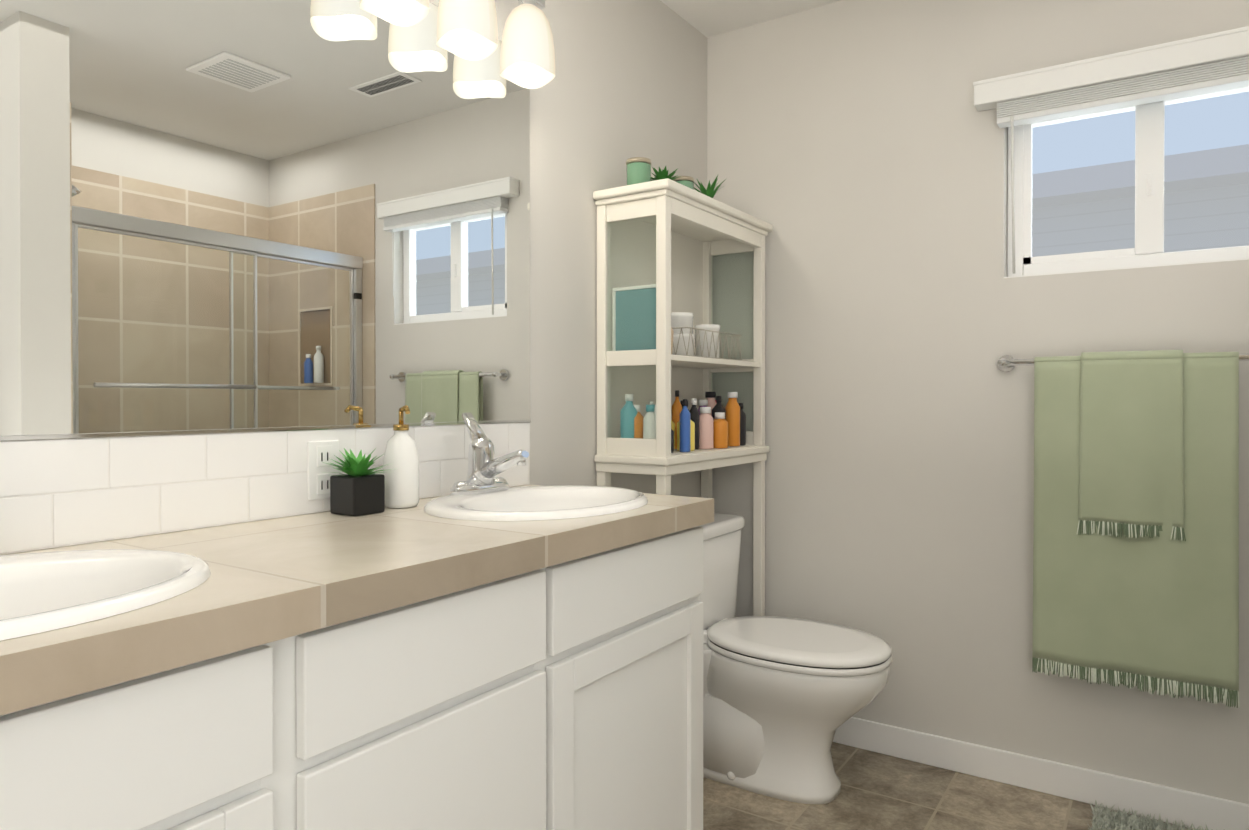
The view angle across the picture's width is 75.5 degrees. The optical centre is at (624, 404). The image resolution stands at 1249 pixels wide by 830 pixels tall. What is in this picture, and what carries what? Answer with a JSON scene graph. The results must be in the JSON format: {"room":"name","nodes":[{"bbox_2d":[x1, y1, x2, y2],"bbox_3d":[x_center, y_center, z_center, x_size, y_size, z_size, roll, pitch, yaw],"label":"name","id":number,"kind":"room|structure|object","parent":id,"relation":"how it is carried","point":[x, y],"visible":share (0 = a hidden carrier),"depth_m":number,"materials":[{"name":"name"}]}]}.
{"room":"bathroom","nodes":[
{"label":"bathroom","id":0,"kind":"room"},
{"bbox_2d":[19,0,706,497],"bbox_3d":[-0.837,-0.099,1.343,0.120,2.450,4.163,0,0,34],"label":"wall","id":1,"kind":"structure","parent":0,"point":[617,90],"depth_m":2.32,"materials":[{"name":"paint"}]},
{"bbox_2d":[0,0,530,440],"bbox_3d":[-0.990,-0.423,0.992,0.010,0.952,2.673,0,0,34],"label":"mirror","id":2,"kind":"object","parent":1,"relation":"attached to","point":[229,216],"visible":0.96,"depth_m":1.46,"materials":[{"name":"clear glass"}]},
{"bbox_2d":[307,440,338,500],"bbox_3d":[-0.590,0.127,1.583,0.007,0.115,0.070,0,0,34],"label":"electrical outlet","id":3,"kind":"object","parent":1,"relation":"attached to","point":[319,453],"visible":0.88,"depth_m":1.57,"materials":[{"name":"white plastic"}]},
{"bbox_2d":[360,0,554,88],"bbox_3d":[-0.348,-0.935,1.822,0.154,0.277,0.582,0,0,34],"label":"sconce","id":4,"kind":"object","parent":1,"relation":"attached to","point":[467,29],"visible":0.98,"depth_m":1.87,"materials":[{"name":"white glass"}]},
{"bbox_2d":[660,0,840,37],"bbox_3d":[1.001,-1.364,-0.072,4.740,0.100,4.463,0,0,34],"label":"ceiling","id":5,"kind":"structure","parent":0,"point":[708,18],"depth_m":2.73,"materials":[{"name":"paint"}]},
{"bbox_2d":[703,742,1192,829],"bbox_3d":[0.348,1.182,0.561,2.970,0.100,4.163,0,0,34],"label":"floor","id":6,"kind":"structure","parent":0,"point":[879,791],"depth_m":2.26,"materials":[{"name":"tile"}]},
{"bbox_2d":[0,528,702,829],"bbox_3d":[-0.775,0.699,0.854,0.529,0.862,2.670,0,0,34],"label":"bathroom vanity","id":7,"kind":"object","parent":6,"relation":"on","point":[569,696],"depth_m":1.13,"materials":[{"name":"white painted wood"}]},
{"bbox_2d":[0,497,713,719],"bbox_3d":[-0.769,0.242,0.845,0.546,0.052,2.676,0,0,34],"label":"countertop","id":8,"kind":"structure","parent":7,"relation":"on","point":[349,569],"depth_m":1.06,"materials":[{"name":"beige tile"}]},
{"bbox_2d":[0,532,295,639],"bbox_3d":[-0.734,0.278,0.885,0.432,0.155,0.520,0,0,34],"label":"sink","id":9,"kind":"object","parent":8,"relation":"in","point":[45,584],"depth_m":1.04,"materials":[{"name":"white ceramic"}]},
{"bbox_2d":[323,448,390,515],"bbox_3d":[-0.511,0.148,1.566,0.135,0.125,0.153,0,0,34],"label":"potted plant","id":10,"kind":"object","parent":8,"relation":"on","point":[357,488],"visible":0.98,"depth_m":1.55,"materials":[{"name":"black plastic"}]},
{"bbox_2d":[383,405,418,507],"bbox_3d":[-0.461,0.105,1.669,0.074,0.209,0.072,0,0,34],"label":"soap dispenser","id":11,"kind":"object","parent":8,"relation":"on","point":[401,457],"visible":0.96,"depth_m":1.64,"materials":[{"name":"white ceramic"}]},
{"bbox_2d":[440,412,529,491],"bbox_3d":[-0.288,0.106,1.788,0.183,0.177,0.165,0,0,34],"label":"faucet","id":12,"kind":"object","parent":8,"relation":"on","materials":[{"name":"silver metal"}]},
{"bbox_2d":[384,484,687,527],"bbox_3d":[-0.179,0.272,1.717,0.432,0.155,0.520,0,0,34],"label":"sink","id":13,"kind":"object","parent":8,"relation":"in","point":[533,506],"depth_m":1.75,"materials":[{"name":"white ceramic"}]},
{"bbox_2d":[593,157,772,615],"bbox_3d":[0.210,0.182,2.570,0.256,1.872,0.713,0,0,34],"label":"shelf unit","id":14,"kind":"object","parent":6,"relation":"on","point":[664,238],"visible":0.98,"depth_m":2.45,"materials":[{"name":"white wood"}]},
{"bbox_2d":[698,513,891,803],"bbox_3d":[0.417,0.747,2.436,0.753,0.745,0.494,0,0,34],"label":"toilet","id":15,"kind":"object","parent":6,"relation":"on","point":[784,698],"visible":0.77,"depth_m":2.31,"materials":[{"name":"white ceramic"}]},
{"bbox_2d":[1088,800,1216,829],"bbox_3d":[1.183,1.115,1.474,0.651,0.020,1.375,0,0,34],"label":"bath mat","id":16,"kind":"object","parent":6,"relation":"on","point":[1105,819],"visible":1,"depth_m":2.12,"materials":[{"name":"fabric"}]},
{"bbox_2d":[707,0,1248,803],"bbox_3d":[1.520,-0.104,2.201,2.850,2.450,0.120,0,0,34],"label":"wall","id":17,"kind":"structure","parent":0,"point":[857,154],"depth_m":2.51,"materials":[{"name":"paint"}]},
{"bbox_2d":[833,717,1248,829],"bbox_3d":[1.065,1.072,2.430,1.844,0.095,0.015,0,0,34],"label":"baseboard","id":18,"kind":"structure","parent":17,"relation":"attached to","point":[1089,786],"depth_m":2.30,"materials":[{"name":"white wood"}]},
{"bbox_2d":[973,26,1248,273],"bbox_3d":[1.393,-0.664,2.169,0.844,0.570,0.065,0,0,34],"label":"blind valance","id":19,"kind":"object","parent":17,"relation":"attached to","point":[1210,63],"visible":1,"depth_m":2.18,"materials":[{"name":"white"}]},
{"bbox_2d":[997,350,1248,707],"bbox_3d":[1.371,0.307,2.169,0.694,0.905,0.102,0,0,34],"label":"towel rail","id":20,"kind":"object","parent":17,"relation":"attached to","point":[1136,524],"visible":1,"depth_m":2.13,"materials":[{"name":"green fabric"}]},
{"bbox_2d":[1004,86,1248,277],"bbox_3d":[1.452,-0.626,2.232,0.722,0.504,0.100,0,0,34],"label":"bathroom window","id":21,"kind":"structure","parent":17,"relation":"in","point":[1147,250],"depth_m":2.25,"materials":[{"name":"white plastic"}]},
{"label":"outside","id":22,"kind":"structure","parent":0,"visible":0},
{"bbox_3d":[9.939,1.210,-0.622,60.000,0.100,70.000,0,0,34],"label":"ground","id":23,"kind":"structure","parent":22,"visible":0},
{"bbox_2d":[1032,144,1248,256],"bbox_3d":[5.407,-0.686,6.987,10.400,3.650,4.350,0,0,34],"label":"house","id":24,"kind":"structure","parent":23,"relation":"on","point":[1084,174],"depth_m":5.75,"materials":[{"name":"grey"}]}
]}

